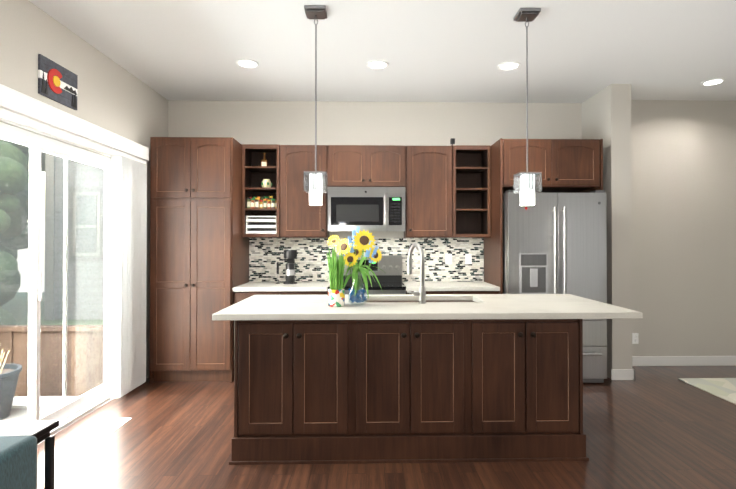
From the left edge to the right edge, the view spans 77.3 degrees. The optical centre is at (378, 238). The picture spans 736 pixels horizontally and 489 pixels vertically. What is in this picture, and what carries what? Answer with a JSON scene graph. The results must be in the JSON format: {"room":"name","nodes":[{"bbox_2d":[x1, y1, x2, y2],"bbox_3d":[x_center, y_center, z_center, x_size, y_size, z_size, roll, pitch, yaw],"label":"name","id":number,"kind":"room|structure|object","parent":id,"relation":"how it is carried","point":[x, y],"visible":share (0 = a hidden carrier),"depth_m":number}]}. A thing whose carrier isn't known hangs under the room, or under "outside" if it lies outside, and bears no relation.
{"room":"kitchen","nodes":[
{"label":"kitchen","id":0,"kind":"room"},
{"bbox_2d":[246,216,275,233],"bbox_3d":[-1.215,-0.137,4.859,0.321,0.205,0.165,0,0,-1],"label":"tray","id":1,"kind":"object","parent":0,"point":[260,221],"visible":0.71,"depth_m":4.78},
{"bbox_2d":[0,0,735,378],"bbox_3d":[2.431,-0.101,1.089,9.590,2.910,8.430,0,0,-1],"label":"wall","id":2,"kind":"structure","parent":0,"point":[670,182],"depth_m":5.04},
{"bbox_2d":[0,118,112,444],"bbox_3d":[-2.325,0.303,3.122,0.154,2.135,2.110,0,0,-1],"label":"sliding glass door","id":3,"kind":"structure","parent":2,"relation":"in","point":[65,414],"depth_m":3.30},
{"bbox_2d":[0,84,148,397],"bbox_3d":[-2.193,0.230,3.086,0.104,2.210,2.540,0,0,-1],"label":"vertical blinds","id":4,"kind":"object","parent":3,"relation":"attached to","point":[128,228],"visible":1,"depth_m":3.91},
{"bbox_2d":[38,54,77,109],"bbox_3d":[-2.249,-1.096,3.250,0.028,0.263,0.390,0,0,-1],"label":"sign","id":5,"kind":"object","parent":2,"relation":"attached to","point":[58,83],"visible":1,"depth_m":3.21},
{"bbox_2d":[274,144,329,237],"bbox_3d":[-0.794,-0.495,4.918,0.519,0.960,0.327,0,0,-1],"label":"upper cabinet","id":6,"kind":"object","parent":2,"relation":"attached to","point":[295,218],"depth_m":4.76},
{"bbox_2d":[247,196,275,207],"bbox_3d":[-1.215,-0.388,4.894,0.338,0.143,0.115,0,0,-1],"label":"spice","id":7,"kind":"object","parent":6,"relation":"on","point":[255,202],"visible":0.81,"depth_m":4.84},
{"bbox_2d":[261,153,267,165],"bbox_3d":[-1.205,-0.832,4.877,0.064,0.160,0.042,0,0,-1],"label":"bottle","id":8,"kind":"object","parent":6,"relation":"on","point":[264,161],"visible":0.79,"depth_m":4.86},
{"bbox_2d":[261,179,271,187],"bbox_3d":[-1.183,-0.582,4.876,0.108,0.100,0.104,0,0,-1],"label":"jar","id":9,"kind":"object","parent":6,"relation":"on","point":[267,183],"visible":0.9,"depth_m":4.83},
{"bbox_2d":[330,145,373,186],"bbox_3d":[-0.302,-0.755,4.931,0.462,0.440,0.327,0,0,-1],"label":"upper cabinet","id":10,"kind":"object","parent":2,"relation":"attached to","point":[350,165],"depth_m":4.77},
{"bbox_2d":[328,187,404,230],"bbox_3d":[-0.122,-0.305,4.881,0.796,0.454,0.426,0,0,-1],"label":"microwave","id":11,"kind":"object","parent":10,"relation":"attached to","point":[371,208],"visible":1,"depth_m":4.71},
{"bbox_2d":[249,238,483,281],"bbox_3d":[-0.121,0.229,5.087,2.590,0.484,0.011,0,0,-1],"label":"tile backsplash","id":12,"kind":"structure","parent":2,"relation":"attached to","point":[266,255],"depth_m":5.09},
{"bbox_2d":[374,145,405,187],"bbox_3d":[0.055,-0.755,4.939,0.462,0.440,0.327,0,0,-1],"label":"upper cabinet","id":13,"kind":"object","parent":2,"relation":"attached to","point":[389,160],"depth_m":4.78},
{"bbox_2d":[404,145,457,237],"bbox_3d":[0.547,-0.495,4.949,0.519,0.960,0.327,0,0,-1],"label":"upper cabinet","id":14,"kind":"object","parent":2,"relation":"attached to","point":[447,191],"depth_m":4.79},
{"bbox_2d":[450,138,454,145],"bbox_3d":[0.788,-1.019,4.868,0.044,0.084,0.054,0,0,-1],"label":"camera","id":15,"kind":"object","parent":14,"relation":"on","point":[452,141],"visible":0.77,"depth_m":4.84},
{"bbox_2d":[445,254,451,263],"bbox_3d":[0.783,0.220,5.098,0.072,0.116,0.008,0,0,-1],"label":"outlet","id":16,"kind":"object","parent":2,"relation":"attached to","point":[448,257],"depth_m":5.10},
{"bbox_2d":[465,254,471,263],"bbox_3d":[1.003,0.221,5.102,0.072,0.116,0.012,0,0,-1],"label":"outlet","id":17,"kind":"object","parent":2,"relation":"attached to","point":[468,260],"depth_m":5.10},
{"bbox_2d":[611,368,634,379],"bbox_3d":[2.499,1.331,4.749,0.015,0.105,0.498,0,0,-1],"label":"baseboard","id":18,"kind":"structure","parent":2,"relation":"attached to","point":[622,374],"depth_m":4.50},
{"bbox_2d":[632,333,638,343],"bbox_3d":[2.805,1.086,5.019,0.072,0.116,0.008,0,0,-1],"label":"outlet","id":19,"kind":"object","parent":2,"relation":"attached to","point":[635,336],"depth_m":5.02},
{"bbox_2d":[632,356,735,365],"bbox_3d":[4.726,1.333,5.057,4.480,0.105,0.017,0,0,-1],"label":"baseboard","id":20,"kind":"structure","parent":2,"relation":"attached to","point":[636,360],"depth_m":5.02},
{"bbox_2d":[29,0,735,102],"bbox_3d":[2.431,-1.616,1.101,9.590,0.120,8.430,0,0,-1],"label":"ceiling","id":21,"kind":"structure","parent":0,"point":[580,51],"depth_m":3.69},
{"bbox_2d":[236,59,259,67],"bbox_3d":[-1.137,-1.527,4.014,0.200,0.010,0.200,0,0,-1],"label":"recessed light","id":22,"kind":"object","parent":21,"relation":"in","point":[246,63],"visible":1,"depth_m":4.01},
{"bbox_2d":[304,5,326,204],"bbox_3d":[-0.419,-0.885,3.093,0.144,1.310,0.148,0,0,-1],"label":"pendant light","id":23,"kind":"object","parent":21,"relation":"hanging from","point":[315,181],"visible":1,"depth_m":3.05},
{"bbox_2d":[367,60,388,69],"bbox_3d":[-0.003,-1.527,4.040,0.200,0.010,0.200,0,0,-1],"label":"recessed light","id":24,"kind":"object","parent":21,"relation":"in","point":[377,64],"visible":1,"depth_m":4.03},
{"bbox_2d":[497,61,520,70],"bbox_3d":[1.157,-1.526,4.067,0.200,0.010,0.200,0,0,-1],"label":"recessed light","id":25,"kind":"object","parent":21,"relation":"in","point":[509,65],"visible":1,"depth_m":4.05},
{"bbox_2d":[513,8,541,205],"bbox_3d":[1.014,-0.885,3.126,0.144,1.310,0.148,0,0,-1],"label":"pendant light","id":26,"kind":"object","parent":21,"relation":"hanging from","point":[527,185],"visible":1,"depth_m":3.09},
{"bbox_2d":[700,78,725,85],"bbox_3d":[3.258,-1.523,4.476,0.200,0.010,0.200,0,0,-1],"label":"recessed light","id":27,"kind":"object","parent":21,"relation":"in","point":[711,82],"visible":1,"depth_m":4.47},
{"bbox_2d":[37,366,735,488],"bbox_3d":[2.431,1.384,1.077,9.290,0.060,8.130,0,0,-1],"label":"floor","id":28,"kind":"structure","parent":0,"point":[656,427],"depth_m":2.95},
{"bbox_2d":[0,435,36,488],"bbox_3d":[-1.614,0.919,0.473,0.955,0.860,2.200,0,0,-1],"label":"sofa","id":29,"kind":"object","parent":28,"relation":"on","point":[18,461],"visible":1,"depth_m":1.50},
{"bbox_2d":[0,420,58,488],"bbox_3d":[-1.450,1.031,1.701,0.420,0.655,0.170,0,0,-1],"label":"end table","id":30,"kind":"object","parent":28,"relation":"on","point":[39,430],"visible":0.54,"depth_m":1.76},
{"bbox_2d":[89,418,130,435],"bbox_3d":[-1.948,1.368,3.362,0.130,0.006,0.320,0,0,-1],"label":"floor vent","id":31,"kind":"object","parent":28,"relation":"in","point":[110,427],"visible":1,"depth_m":3.34},
{"bbox_2d":[149,137,248,382],"bbox_3d":[-1.801,0.203,4.707,0.785,2.360,0.690,0,0,-1],"label":"pantry cabinet","id":32,"kind":"object","parent":28,"relation":"on","point":[199,257],"visible":1,"depth_m":4.40},
{"bbox_2d":[234,291,327,303],"bbox_3d":[-0.953,0.947,4.761,0.909,0.872,0.609,0,0,-1],"label":"base cabinet","id":33,"kind":"object","parent":28,"relation":"on","point":[239,296],"depth_m":4.47},
{"bbox_2d":[328,255,405,294],"bbox_3d":[-0.114,0.781,4.728,0.760,1.205,0.673,0,0,-1],"label":"range","id":34,"kind":"object","parent":28,"relation":"on","point":[389,276],"visible":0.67,"depth_m":4.98},
{"bbox_2d":[224,299,591,464],"bbox_3d":[0.186,0.935,3.305,2.203,0.873,1.007,0,0,-1],"label":"kitchen island","id":35,"kind":"object","parent":28,"relation":"on","point":[420,376],"depth_m":2.84},
{"bbox_2d":[212,303,642,319],"bbox_3d":[0.309,0.475,3.071,2.640,0.040,0.520,0,0,-1],"label":"island countertop","id":36,"kind":"structure","parent":35,"relation":"on","point":[238,310],"depth_m":2.88},
{"bbox_2d":[327,226,382,306],"bbox_3d":[-0.147,0.183,3.179,0.431,0.545,0.408,0,0,-1],"label":"flower arrangement","id":37,"kind":"object","parent":36,"relation":"on","point":[363,240],"visible":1,"depth_m":3.16},
{"bbox_2d":[406,291,497,293],"bbox_3d":[0.724,0.948,4.800,0.911,0.872,0.609,0,0,-1],"label":"base cabinet","id":38,"kind":"object","parent":28,"relation":"on","point":[427,292],"depth_m":4.51},
{"bbox_2d":[232,281,499,291],"bbox_3d":[-0.114,0.489,4.770,2.590,0.040,0.637,0,0,-1],"label":"countertop","id":39,"kind":"structure","parent":38,"relation":"on","point":[410,286],"depth_m":4.53},
{"bbox_2d":[276,262,279,283],"bbox_3d":[-1.057,0.356,4.841,0.044,0.226,0.043,0,0,-1],"label":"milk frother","id":40,"kind":"object","parent":39,"relation":"on","point":[277,271],"visible":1,"depth_m":4.83},
{"bbox_2d":[283,250,303,283],"bbox_3d":[-0.869,0.291,4.875,0.254,0.356,0.247,0,0,-1],"label":"coffee maker","id":41,"kind":"object","parent":39,"relation":"on","point":[290,256],"visible":1,"depth_m":4.77},
{"bbox_2d":[484,138,602,293],"bbox_3d":[1.686,0.203,4.788,1.008,2.360,0.690,0,0,-1],"label":"tall cabinet","id":42,"kind":"object","parent":28,"relation":"on","point":[569,165],"visible":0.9,"depth_m":4.49},
{"bbox_2d":[503,190,606,382],"bbox_3d":[1.687,0.461,4.692,0.940,1.843,0.822,0,0,-1],"label":"refrigerator","id":43,"kind":"object","parent":28,"relation":"on","point":[554,243],"visible":0.5,"depth_m":4.35},
{"bbox_2d":[678,378,735,404],"bbox_3d":[4.205,1.364,3.104,2.450,0.011,2.900,0,0,-1],"label":"rug","id":44,"kind":"object","parent":28,"relation":"on","point":[724,388],"visible":0.91,"depth_m":4.29},
{"label":"outside","id":45,"kind":"structure","parent":0,"visible":0},
{"bbox_2d":[1,292,113,444],"bbox_3d":[-8.232,1.563,4.766,11.560,0.120,18.000,0,0,-1],"label":"ground","id":46,"kind":"structure","parent":45,"point":[59,399],"depth_m":4.38},
{"bbox_2d":[0,349,21,419],"bbox_3d":[-3.320,1.240,3.882,0.500,0.550,0.500,0,0,-1],"label":"planter pot","id":47,"kind":"object","parent":46,"relation":"on","point":[10,369],"depth_m":3.88},
{"bbox_2d":[0,139,44,324],"bbox_3d":[-7.035,-3.730,13.318,18.656,11.069,17.317,0,0,-1],"label":"trees","id":48,"kind":"object","parent":46,"relation":"on","point":[3,274],"depth_m":8.33},
{"bbox_2d":[0,325,103,396],"bbox_3d":[-6.022,1.180,4.365,7.120,0.680,0.110,0,0,-1],"label":"fence","id":49,"kind":"object","parent":46,"relation":"on","point":[77,351],"depth_m":4.41},
{"bbox_2d":[44,153,103,319],"bbox_3d":[-3.770,-1.391,11.695,6.200,5.940,6.400,0,0,-1],"label":"neighbouring house","id":50,"kind":"structure","parent":46,"relation":"on","point":[87,291],"depth_m":8.82}
]}

